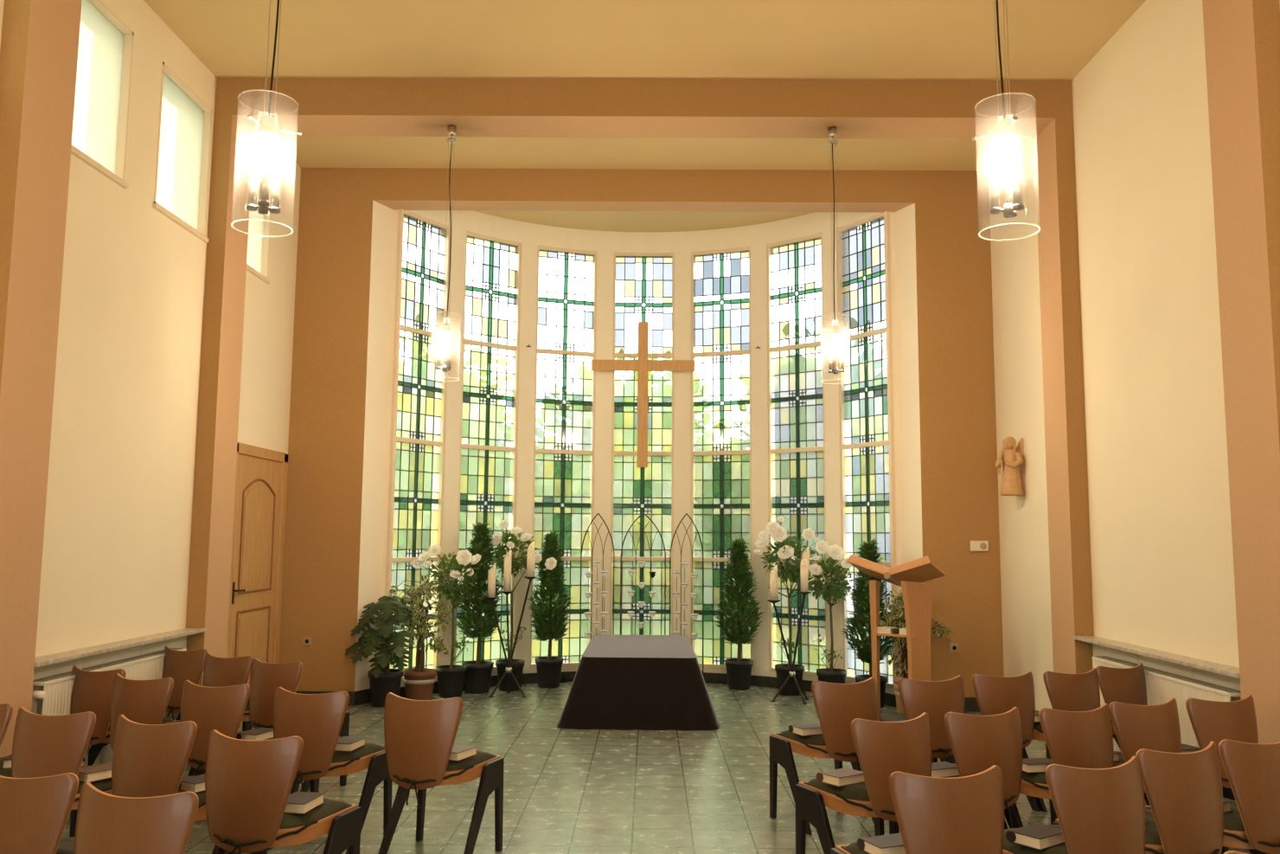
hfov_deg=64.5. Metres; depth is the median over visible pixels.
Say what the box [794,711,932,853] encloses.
chair
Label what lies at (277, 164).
bulb
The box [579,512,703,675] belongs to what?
rack
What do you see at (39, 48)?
pillar
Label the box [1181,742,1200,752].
book
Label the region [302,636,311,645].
wall socket
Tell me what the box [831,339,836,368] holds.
bulb
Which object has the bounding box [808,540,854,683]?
potted flowers
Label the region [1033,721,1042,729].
cushion
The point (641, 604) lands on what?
candle cup
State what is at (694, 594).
candle cup
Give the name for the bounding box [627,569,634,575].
candle cup
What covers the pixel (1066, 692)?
chair
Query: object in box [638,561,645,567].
candle cup
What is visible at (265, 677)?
chair
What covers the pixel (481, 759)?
cushion
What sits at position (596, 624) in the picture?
candle cup
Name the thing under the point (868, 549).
tree
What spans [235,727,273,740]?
book
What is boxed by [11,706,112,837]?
chair
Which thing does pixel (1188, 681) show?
grille
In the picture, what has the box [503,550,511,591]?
pillar candle
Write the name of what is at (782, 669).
pot
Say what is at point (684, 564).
candle cup
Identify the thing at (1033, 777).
cushion
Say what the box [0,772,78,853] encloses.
chair
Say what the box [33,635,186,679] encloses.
trim
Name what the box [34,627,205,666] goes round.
shelf
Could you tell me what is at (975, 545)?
thermostat
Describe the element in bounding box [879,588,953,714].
fig
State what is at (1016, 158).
bulb
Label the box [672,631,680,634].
candle cup
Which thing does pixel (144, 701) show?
chair
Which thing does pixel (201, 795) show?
cushion
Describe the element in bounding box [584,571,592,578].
candle cup
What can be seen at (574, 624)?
ground
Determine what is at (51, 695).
radiator
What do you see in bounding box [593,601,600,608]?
candle cup
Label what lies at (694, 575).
candle cup
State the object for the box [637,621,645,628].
candle cup
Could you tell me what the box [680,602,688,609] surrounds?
candle cup
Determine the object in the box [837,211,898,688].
window
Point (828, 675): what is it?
pot
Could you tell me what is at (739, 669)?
tree
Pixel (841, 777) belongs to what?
book
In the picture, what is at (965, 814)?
chair
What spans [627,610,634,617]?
candle cup
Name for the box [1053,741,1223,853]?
chair
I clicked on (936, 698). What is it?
chair
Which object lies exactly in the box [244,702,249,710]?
cushion
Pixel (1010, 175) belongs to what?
bulb
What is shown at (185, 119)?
window
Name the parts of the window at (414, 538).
glass panel, glass panel, glass panel, glass panel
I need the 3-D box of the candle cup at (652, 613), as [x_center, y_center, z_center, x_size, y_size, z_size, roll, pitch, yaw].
[0.139,2.117,11.445,0.081,0.072,0.081,5,-8,-38]
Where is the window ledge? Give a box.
[1073,635,1239,678]
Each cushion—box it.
[0,755,11,777]
[58,836,74,845]
[76,764,111,793]
[108,716,173,730]
[177,775,205,804]
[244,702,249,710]
[279,793,351,828]
[331,742,384,762]
[445,749,496,770]
[775,729,825,745]
[803,770,870,800]
[840,841,867,853]
[1003,824,1068,853]
[1021,758,1051,783]
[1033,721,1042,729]
[1113,750,1125,767]
[1145,797,1245,831]
[1145,808,1162,844]
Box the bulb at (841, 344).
[838,340,844,369]
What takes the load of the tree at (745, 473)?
on the ground
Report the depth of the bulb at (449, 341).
8.35 m
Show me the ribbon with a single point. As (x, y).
(895, 630)
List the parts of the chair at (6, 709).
backrest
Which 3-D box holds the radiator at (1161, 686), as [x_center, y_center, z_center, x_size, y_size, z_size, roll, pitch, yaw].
[3.422,1.930,6.617,0.165,0.650,1.867,0,-6,1]
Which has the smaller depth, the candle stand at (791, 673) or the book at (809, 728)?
the book at (809, 728)
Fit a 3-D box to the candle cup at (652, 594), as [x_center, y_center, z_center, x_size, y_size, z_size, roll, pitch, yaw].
[0.140,1.899,11.469,0.081,0.072,0.081,5,-8,-38]
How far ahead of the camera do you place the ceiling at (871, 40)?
7.90 m
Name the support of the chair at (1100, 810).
on the floor
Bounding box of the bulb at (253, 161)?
[247,148,259,204]
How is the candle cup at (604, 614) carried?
attached to the rack
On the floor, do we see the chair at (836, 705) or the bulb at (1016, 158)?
the chair at (836, 705)
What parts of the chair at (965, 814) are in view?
leg, seat, backrest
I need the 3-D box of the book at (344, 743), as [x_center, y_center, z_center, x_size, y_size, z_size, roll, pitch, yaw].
[-1.574,1.696,5.431,0.145,0.042,0.184,-1,-6,9]
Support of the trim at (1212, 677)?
attached to the wall at (1161, 539)
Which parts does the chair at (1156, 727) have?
backrest, leg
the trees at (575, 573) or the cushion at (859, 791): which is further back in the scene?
the trees at (575, 573)
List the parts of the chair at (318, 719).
leg, backrest, seat, leg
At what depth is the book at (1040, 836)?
3.79 m
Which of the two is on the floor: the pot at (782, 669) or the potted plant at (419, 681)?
the potted plant at (419, 681)
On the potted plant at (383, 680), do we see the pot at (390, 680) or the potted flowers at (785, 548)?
the pot at (390, 680)
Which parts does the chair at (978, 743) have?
leg, backrest, leg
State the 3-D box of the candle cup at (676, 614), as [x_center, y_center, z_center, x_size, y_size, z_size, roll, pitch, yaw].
[0.413,2.119,11.442,0.081,0.072,0.081,5,-8,-38]
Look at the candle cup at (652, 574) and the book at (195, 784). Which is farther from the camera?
the candle cup at (652, 574)
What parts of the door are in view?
handle, raised panel, panel moulding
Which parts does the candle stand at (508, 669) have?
candle arm, leg, candle arm, leg, leg, candle arm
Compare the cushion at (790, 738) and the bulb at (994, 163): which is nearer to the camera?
the bulb at (994, 163)
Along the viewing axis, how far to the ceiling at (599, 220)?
11.85 m
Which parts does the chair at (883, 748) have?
leg, seat, leg, backrest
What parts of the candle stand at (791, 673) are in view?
candle arm, leg, leg, leg, candle arm, candle arm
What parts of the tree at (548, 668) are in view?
pot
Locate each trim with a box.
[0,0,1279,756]
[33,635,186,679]
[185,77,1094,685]
[1092,643,1240,690]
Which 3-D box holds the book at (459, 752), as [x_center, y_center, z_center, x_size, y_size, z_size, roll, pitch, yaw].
[-0.950,1.679,5.234,0.145,0.042,0.184,-2,-7,23]
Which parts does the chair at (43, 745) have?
backrest, leg, seat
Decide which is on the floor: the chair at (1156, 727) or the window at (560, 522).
the chair at (1156, 727)
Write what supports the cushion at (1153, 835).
on the chair at (1184, 790)
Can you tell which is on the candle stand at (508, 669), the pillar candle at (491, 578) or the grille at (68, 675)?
the pillar candle at (491, 578)
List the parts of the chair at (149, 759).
backrest, seat, leg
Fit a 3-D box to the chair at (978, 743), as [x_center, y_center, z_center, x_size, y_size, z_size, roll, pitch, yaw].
[1.580,1.789,4.962,0.516,0.846,0.544,3,-7,-23]
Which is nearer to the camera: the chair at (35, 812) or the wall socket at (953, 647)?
the chair at (35, 812)
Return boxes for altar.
[556,633,721,729]
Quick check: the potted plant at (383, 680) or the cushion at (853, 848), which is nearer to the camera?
the cushion at (853, 848)
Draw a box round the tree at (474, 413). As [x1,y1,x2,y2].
[391,321,511,621]
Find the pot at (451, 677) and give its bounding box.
[435,664,466,697]
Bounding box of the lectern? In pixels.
[846,554,945,721]
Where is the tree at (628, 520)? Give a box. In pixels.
[534,347,735,622]
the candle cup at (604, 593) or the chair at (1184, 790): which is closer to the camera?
the chair at (1184, 790)
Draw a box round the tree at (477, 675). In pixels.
[454,521,502,693]
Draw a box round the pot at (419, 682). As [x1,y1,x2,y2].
[403,667,436,699]
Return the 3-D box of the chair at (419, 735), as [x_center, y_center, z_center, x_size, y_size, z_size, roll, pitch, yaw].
[-1.052,1.803,5.280,0.516,0.846,0.544,-2,-7,20]
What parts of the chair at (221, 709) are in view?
leg, backrest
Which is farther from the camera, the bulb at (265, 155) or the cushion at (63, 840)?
the bulb at (265, 155)
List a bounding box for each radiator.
[31,647,186,765]
[1092,655,1241,751]
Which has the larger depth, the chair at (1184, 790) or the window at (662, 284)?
the window at (662, 284)
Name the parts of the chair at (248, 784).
leg, backrest, seat, leg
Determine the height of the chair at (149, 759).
0.846 m
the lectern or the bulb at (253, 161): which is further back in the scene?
the lectern
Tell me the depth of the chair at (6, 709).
4.80 m
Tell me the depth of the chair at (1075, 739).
4.91 m
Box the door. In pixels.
[226,441,287,685]
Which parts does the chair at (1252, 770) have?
seat, leg, backrest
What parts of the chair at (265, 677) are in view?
backrest, leg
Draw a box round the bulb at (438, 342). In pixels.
[435,338,441,366]
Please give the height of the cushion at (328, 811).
0.051 m
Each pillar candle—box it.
[487,562,495,597]
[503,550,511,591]
[526,541,534,576]
[769,563,777,600]
[800,556,808,591]
[801,545,809,577]
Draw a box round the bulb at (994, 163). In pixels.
[988,151,999,208]
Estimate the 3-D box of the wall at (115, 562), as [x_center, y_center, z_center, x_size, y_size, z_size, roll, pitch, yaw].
[-3.737,-0.800,2.751,0.280,5.431,15.630,0,-6,1]
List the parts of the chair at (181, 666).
backrest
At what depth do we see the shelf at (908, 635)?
8.94 m
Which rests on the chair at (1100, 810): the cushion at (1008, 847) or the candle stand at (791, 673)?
the cushion at (1008, 847)
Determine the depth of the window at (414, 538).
10.84 m
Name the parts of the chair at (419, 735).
leg, backrest, seat, leg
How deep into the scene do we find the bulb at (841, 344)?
8.36 m
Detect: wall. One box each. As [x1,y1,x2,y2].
[0,0,300,657]
[278,167,1004,697]
[378,209,902,694]
[988,0,1279,710]
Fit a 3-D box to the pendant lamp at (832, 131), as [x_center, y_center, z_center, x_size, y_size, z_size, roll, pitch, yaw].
[1.629,-1.451,8.467,0.256,2.172,0.252,-1,-6,16]
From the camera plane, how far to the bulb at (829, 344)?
8.40 m
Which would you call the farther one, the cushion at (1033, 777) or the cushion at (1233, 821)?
the cushion at (1033, 777)
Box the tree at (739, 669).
[713,536,763,690]
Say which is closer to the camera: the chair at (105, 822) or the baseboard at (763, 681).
the chair at (105, 822)
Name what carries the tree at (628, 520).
on the ground
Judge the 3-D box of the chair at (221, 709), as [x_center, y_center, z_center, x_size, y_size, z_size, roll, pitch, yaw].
[-2.276,1.836,5.671,0.516,0.846,0.544,-2,-7,20]
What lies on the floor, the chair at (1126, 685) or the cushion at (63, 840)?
the chair at (1126, 685)
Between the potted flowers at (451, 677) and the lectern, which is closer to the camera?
the lectern
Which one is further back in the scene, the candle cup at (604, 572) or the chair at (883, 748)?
the candle cup at (604, 572)
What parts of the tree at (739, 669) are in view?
pot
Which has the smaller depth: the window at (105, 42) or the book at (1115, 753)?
the book at (1115, 753)
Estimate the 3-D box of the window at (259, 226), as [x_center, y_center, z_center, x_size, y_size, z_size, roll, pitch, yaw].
[-3.558,-1.956,9.238,0.120,1.120,0.870,0,-6,1]
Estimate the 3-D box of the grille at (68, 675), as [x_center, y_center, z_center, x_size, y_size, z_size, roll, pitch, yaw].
[-3.481,1.567,6.747,0.083,0.006,1.754,0,-6,1]
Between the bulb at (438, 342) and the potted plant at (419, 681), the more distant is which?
the potted plant at (419, 681)
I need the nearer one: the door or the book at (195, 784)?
the book at (195, 784)
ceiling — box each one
[143,0,1145,170]
[473,210,814,231]
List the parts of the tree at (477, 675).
pot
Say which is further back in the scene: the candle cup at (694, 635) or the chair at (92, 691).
the candle cup at (694, 635)
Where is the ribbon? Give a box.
[892,627,899,633]
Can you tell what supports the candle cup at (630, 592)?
attached to the rack
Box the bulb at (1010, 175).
[1004,154,1016,211]
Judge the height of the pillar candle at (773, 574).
0.366 m
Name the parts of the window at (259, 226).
pane, sill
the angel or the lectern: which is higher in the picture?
the angel
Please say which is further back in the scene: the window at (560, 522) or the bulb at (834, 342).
the window at (560, 522)
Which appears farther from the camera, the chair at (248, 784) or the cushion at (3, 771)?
the cushion at (3, 771)
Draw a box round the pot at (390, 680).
[368,668,403,706]
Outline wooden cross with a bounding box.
[591,321,694,467]
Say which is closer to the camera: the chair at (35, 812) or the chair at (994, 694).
the chair at (35, 812)
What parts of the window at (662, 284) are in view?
glass panel, glass panel, glass panel, glass panel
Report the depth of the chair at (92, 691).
6.05 m
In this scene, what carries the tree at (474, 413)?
on the ground
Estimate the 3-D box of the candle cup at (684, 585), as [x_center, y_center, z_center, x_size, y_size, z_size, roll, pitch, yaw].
[0.506,1.797,11.477,0.081,0.072,0.081,5,-8,-38]
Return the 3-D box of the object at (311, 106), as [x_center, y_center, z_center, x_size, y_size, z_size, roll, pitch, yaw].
[0.000,-0.161,8.342,7.096,5.431,0.447,0,-6,1]
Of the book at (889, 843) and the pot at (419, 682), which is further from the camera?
the pot at (419, 682)
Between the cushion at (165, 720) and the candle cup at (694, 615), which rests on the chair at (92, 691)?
the cushion at (165, 720)
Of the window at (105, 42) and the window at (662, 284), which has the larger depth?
the window at (662, 284)
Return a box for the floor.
[61,676,1250,853]
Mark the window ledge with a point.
(1225, 669)
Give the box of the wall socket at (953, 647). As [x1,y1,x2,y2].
[949,643,958,652]
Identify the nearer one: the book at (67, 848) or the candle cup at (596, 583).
the book at (67, 848)
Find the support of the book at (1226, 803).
on the chair at (1252, 770)
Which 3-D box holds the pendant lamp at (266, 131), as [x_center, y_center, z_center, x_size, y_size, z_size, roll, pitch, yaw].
[-1.540,-2.074,4.306,0.252,2.528,0.256,0,-6,1]
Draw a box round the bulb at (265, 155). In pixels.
[258,143,271,200]
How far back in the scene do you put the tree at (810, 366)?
13.03 m
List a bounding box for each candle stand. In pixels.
[484,576,537,697]
[767,577,812,703]
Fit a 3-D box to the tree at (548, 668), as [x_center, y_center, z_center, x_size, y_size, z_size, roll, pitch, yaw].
[-1.014,2.019,11.349,0.519,1.735,0.547,0,-6,1]
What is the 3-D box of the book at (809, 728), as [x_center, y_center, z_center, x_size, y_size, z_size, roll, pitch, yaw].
[0.990,1.772,5.948,0.184,0.042,0.145,3,-7,-24]
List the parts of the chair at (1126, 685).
leg, leg, backrest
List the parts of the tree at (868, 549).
pot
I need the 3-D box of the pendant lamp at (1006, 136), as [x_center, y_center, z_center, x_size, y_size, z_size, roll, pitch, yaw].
[1.523,-2.051,4.295,0.256,2.528,0.252,5,-8,-35]
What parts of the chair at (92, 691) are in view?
backrest, leg, seat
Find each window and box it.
[70,0,134,188]
[153,61,211,242]
[246,156,272,283]
[384,209,450,681]
[454,230,521,671]
[529,245,596,668]
[609,252,674,634]
[690,246,752,670]
[767,232,827,676]
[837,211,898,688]
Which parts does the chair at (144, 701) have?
backrest, leg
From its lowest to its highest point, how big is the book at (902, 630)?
0.048 m
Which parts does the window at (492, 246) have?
glass panel, glass panel, glass panel, glass panel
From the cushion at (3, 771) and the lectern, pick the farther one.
the lectern
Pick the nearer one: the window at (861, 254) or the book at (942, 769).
the book at (942, 769)
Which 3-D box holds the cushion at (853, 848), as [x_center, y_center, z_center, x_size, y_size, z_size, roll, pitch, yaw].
[1.036,1.568,3.733,0.424,0.051,0.445,2,-6,-16]
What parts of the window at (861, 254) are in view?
glass panel, glass panel, glass panel, glass panel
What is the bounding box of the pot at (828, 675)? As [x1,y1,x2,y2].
[816,667,846,683]
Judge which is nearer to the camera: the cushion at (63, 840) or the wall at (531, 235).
the cushion at (63, 840)
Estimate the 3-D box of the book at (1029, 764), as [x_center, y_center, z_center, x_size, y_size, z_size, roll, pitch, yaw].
[1.971,1.681,5.048,0.184,0.042,0.145,2,-6,-11]
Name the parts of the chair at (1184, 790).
seat, backrest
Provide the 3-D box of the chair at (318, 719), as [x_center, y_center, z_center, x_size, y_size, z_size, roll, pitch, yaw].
[-1.683,1.816,5.449,0.516,0.846,0.544,-2,-7,18]
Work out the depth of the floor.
6.69 m
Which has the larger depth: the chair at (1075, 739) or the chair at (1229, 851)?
the chair at (1075, 739)
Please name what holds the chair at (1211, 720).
on the floor
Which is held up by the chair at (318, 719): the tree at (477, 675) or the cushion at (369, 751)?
the cushion at (369, 751)
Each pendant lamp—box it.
[245,0,301,214]
[430,124,460,371]
[822,126,851,373]
[972,0,1031,217]
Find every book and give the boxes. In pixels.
[2,754,12,767]
[55,840,74,853]
[76,762,112,781]
[178,773,204,793]
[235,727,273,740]
[283,791,325,813]
[334,736,365,751]
[448,743,477,761]
[788,723,822,735]
[816,767,864,787]
[857,832,906,853]
[876,626,897,633]
[899,627,906,634]
[931,761,959,777]
[1005,822,1065,850]
[1022,757,1053,773]
[1034,710,1040,722]
[1113,750,1119,761]
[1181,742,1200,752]
[1223,799,1232,812]
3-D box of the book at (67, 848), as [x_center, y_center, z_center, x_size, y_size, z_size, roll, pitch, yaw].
[-1.936,1.487,3.544,0.184,0.042,0.145,-1,-6,16]
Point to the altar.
(620, 681)
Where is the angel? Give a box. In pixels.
[995,436,1025,495]
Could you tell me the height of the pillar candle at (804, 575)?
0.357 m
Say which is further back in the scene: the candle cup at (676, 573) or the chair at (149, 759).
the candle cup at (676, 573)
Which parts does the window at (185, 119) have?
sill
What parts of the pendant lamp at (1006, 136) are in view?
power cord, socket arm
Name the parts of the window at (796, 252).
glass panel, glass panel, glass panel, glass panel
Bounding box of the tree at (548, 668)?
[526,530,572,687]
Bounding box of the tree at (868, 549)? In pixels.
[840,538,897,707]
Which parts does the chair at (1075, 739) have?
leg, seat, leg, backrest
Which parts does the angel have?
arm, arm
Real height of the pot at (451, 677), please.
0.300 m
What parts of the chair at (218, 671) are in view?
backrest, seat, leg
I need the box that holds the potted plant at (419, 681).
[389,574,452,699]
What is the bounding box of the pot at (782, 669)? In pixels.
[774,663,804,695]
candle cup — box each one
[583,631,591,638]
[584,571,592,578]
[584,591,591,598]
[584,611,591,618]
[592,620,600,627]
[593,560,601,567]
[593,581,600,588]
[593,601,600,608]
[600,590,607,597]
[600,611,607,618]
[600,629,607,633]
[601,570,607,576]
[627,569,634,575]
[627,589,634,596]
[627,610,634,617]
[637,582,645,588]
[637,601,645,607]
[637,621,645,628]
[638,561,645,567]
[648,571,656,577]
[648,591,656,597]
[648,610,655,617]
[672,570,680,577]
[672,591,680,598]
[672,611,680,617]
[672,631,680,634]
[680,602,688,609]
[680,621,688,628]
[681,562,688,569]
[681,582,688,588]
[691,573,697,579]
[691,592,697,599]
[691,613,697,620]
[691,633,697,639]
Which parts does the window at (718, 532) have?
glass panel, glass panel, glass panel, glass panel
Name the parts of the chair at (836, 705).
leg, seat, backrest, leg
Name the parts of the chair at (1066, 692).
leg, seat, backrest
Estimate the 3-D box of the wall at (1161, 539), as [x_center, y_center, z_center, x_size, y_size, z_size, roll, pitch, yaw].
[3.638,-0.751,2.681,0.280,5.431,15.630,0,-6,1]
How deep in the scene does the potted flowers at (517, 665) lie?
11.05 m
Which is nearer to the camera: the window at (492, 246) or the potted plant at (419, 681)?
the potted plant at (419, 681)
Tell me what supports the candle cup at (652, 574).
attached to the rack
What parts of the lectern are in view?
panel, plate, panel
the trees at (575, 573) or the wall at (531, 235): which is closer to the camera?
the wall at (531, 235)
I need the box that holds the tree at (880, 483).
[851,446,891,676]
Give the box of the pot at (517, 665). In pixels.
[495,659,524,691]
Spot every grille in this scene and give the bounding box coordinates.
[33,647,183,681]
[1094,655,1240,692]
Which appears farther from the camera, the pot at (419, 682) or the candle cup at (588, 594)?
the candle cup at (588, 594)
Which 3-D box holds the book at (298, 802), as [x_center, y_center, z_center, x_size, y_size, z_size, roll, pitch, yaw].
[-1.423,1.565,4.228,0.145,0.042,0.184,0,-6,8]
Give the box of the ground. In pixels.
[390,609,892,676]
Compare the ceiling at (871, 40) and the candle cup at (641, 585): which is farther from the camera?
the candle cup at (641, 585)
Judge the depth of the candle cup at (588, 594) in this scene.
11.45 m
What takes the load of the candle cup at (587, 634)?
attached to the rack
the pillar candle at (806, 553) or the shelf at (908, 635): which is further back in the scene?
the pillar candle at (806, 553)
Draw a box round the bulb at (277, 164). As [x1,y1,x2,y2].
[269,151,282,208]
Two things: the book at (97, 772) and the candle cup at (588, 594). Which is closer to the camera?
the book at (97, 772)
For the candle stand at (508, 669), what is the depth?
10.59 m
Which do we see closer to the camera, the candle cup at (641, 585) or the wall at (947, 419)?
the wall at (947, 419)
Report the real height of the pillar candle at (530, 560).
0.366 m
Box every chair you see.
[0,703,84,777]
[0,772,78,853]
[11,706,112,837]
[70,665,176,765]
[73,781,198,853]
[109,672,198,775]
[111,714,255,853]
[161,645,252,729]
[179,679,298,791]
[202,652,253,730]
[204,729,361,853]
[249,657,349,791]
[267,686,392,853]
[377,691,504,853]
[769,677,876,834]
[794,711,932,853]
[830,764,1004,853]
[889,706,1022,833]
[897,674,965,762]
[932,671,1040,811]
[1002,755,1145,853]
[1004,703,1113,828]
[1022,667,1100,812]
[1045,662,1147,758]
[1050,697,1181,824]
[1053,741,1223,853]
[1145,739,1279,853]
[1185,694,1258,799]
[1223,850,1247,853]
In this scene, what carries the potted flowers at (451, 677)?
on the floor
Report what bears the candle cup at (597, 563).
attached to the rack
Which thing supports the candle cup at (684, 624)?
attached to the rack
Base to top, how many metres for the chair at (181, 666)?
0.846 m
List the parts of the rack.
arch frame, arch frame, arch frame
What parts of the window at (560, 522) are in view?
glass panel, glass panel, glass panel, glass panel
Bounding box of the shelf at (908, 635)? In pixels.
[876,633,916,637]
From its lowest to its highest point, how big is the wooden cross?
1.695 m
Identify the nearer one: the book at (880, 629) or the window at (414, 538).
the book at (880, 629)
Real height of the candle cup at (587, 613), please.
0.072 m
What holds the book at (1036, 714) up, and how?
on the chair at (1066, 692)
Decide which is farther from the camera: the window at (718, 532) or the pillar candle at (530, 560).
the window at (718, 532)
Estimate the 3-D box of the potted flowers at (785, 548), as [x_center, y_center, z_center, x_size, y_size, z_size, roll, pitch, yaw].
[1.596,1.916,10.960,0.763,1.896,0.519,3,-7,-22]
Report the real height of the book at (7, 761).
0.042 m
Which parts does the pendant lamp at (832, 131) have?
power cord, socket arm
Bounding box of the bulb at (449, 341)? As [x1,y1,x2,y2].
[446,337,451,365]
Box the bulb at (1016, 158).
[1011,147,1023,204]
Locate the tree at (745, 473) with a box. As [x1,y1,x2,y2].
[724,313,889,573]
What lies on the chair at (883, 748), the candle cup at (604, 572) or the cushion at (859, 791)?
the cushion at (859, 791)
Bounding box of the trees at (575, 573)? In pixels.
[390,435,853,609]
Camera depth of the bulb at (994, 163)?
4.16 m
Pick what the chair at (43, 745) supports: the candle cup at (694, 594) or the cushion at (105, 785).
the cushion at (105, 785)
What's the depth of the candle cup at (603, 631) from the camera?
11.40 m
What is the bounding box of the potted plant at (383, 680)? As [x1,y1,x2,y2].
[345,595,413,706]
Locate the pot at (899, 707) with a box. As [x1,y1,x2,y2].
[893,681,905,714]
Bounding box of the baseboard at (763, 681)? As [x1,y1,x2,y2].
[295,671,980,711]
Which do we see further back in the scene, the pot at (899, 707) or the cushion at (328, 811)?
the pot at (899, 707)
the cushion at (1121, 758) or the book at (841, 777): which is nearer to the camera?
the book at (841, 777)
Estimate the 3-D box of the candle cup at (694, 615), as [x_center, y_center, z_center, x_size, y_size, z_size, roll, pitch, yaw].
[0.613,2.140,11.438,0.081,0.072,0.081,5,-8,-38]
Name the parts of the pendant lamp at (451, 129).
socket arm, power cord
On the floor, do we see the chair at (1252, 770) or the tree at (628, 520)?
the chair at (1252, 770)
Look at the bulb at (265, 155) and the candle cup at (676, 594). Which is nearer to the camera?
the bulb at (265, 155)
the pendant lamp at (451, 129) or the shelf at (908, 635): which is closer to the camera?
the pendant lamp at (451, 129)
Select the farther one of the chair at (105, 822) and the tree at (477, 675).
the tree at (477, 675)
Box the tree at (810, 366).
[748,354,858,670]
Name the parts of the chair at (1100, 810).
seat, backrest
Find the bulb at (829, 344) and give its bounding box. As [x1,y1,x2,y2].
[827,341,831,370]
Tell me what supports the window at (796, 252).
in the wall at (531, 235)
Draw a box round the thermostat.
[969,540,988,550]
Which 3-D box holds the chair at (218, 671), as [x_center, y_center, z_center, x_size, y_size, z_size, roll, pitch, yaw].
[-2.722,1.976,6.979,0.516,0.846,0.544,-3,-7,27]
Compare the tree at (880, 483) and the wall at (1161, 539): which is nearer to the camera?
the wall at (1161, 539)
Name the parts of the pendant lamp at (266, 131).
socket arm, power cord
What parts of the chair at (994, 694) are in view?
leg, backrest, leg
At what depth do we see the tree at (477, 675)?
10.81 m

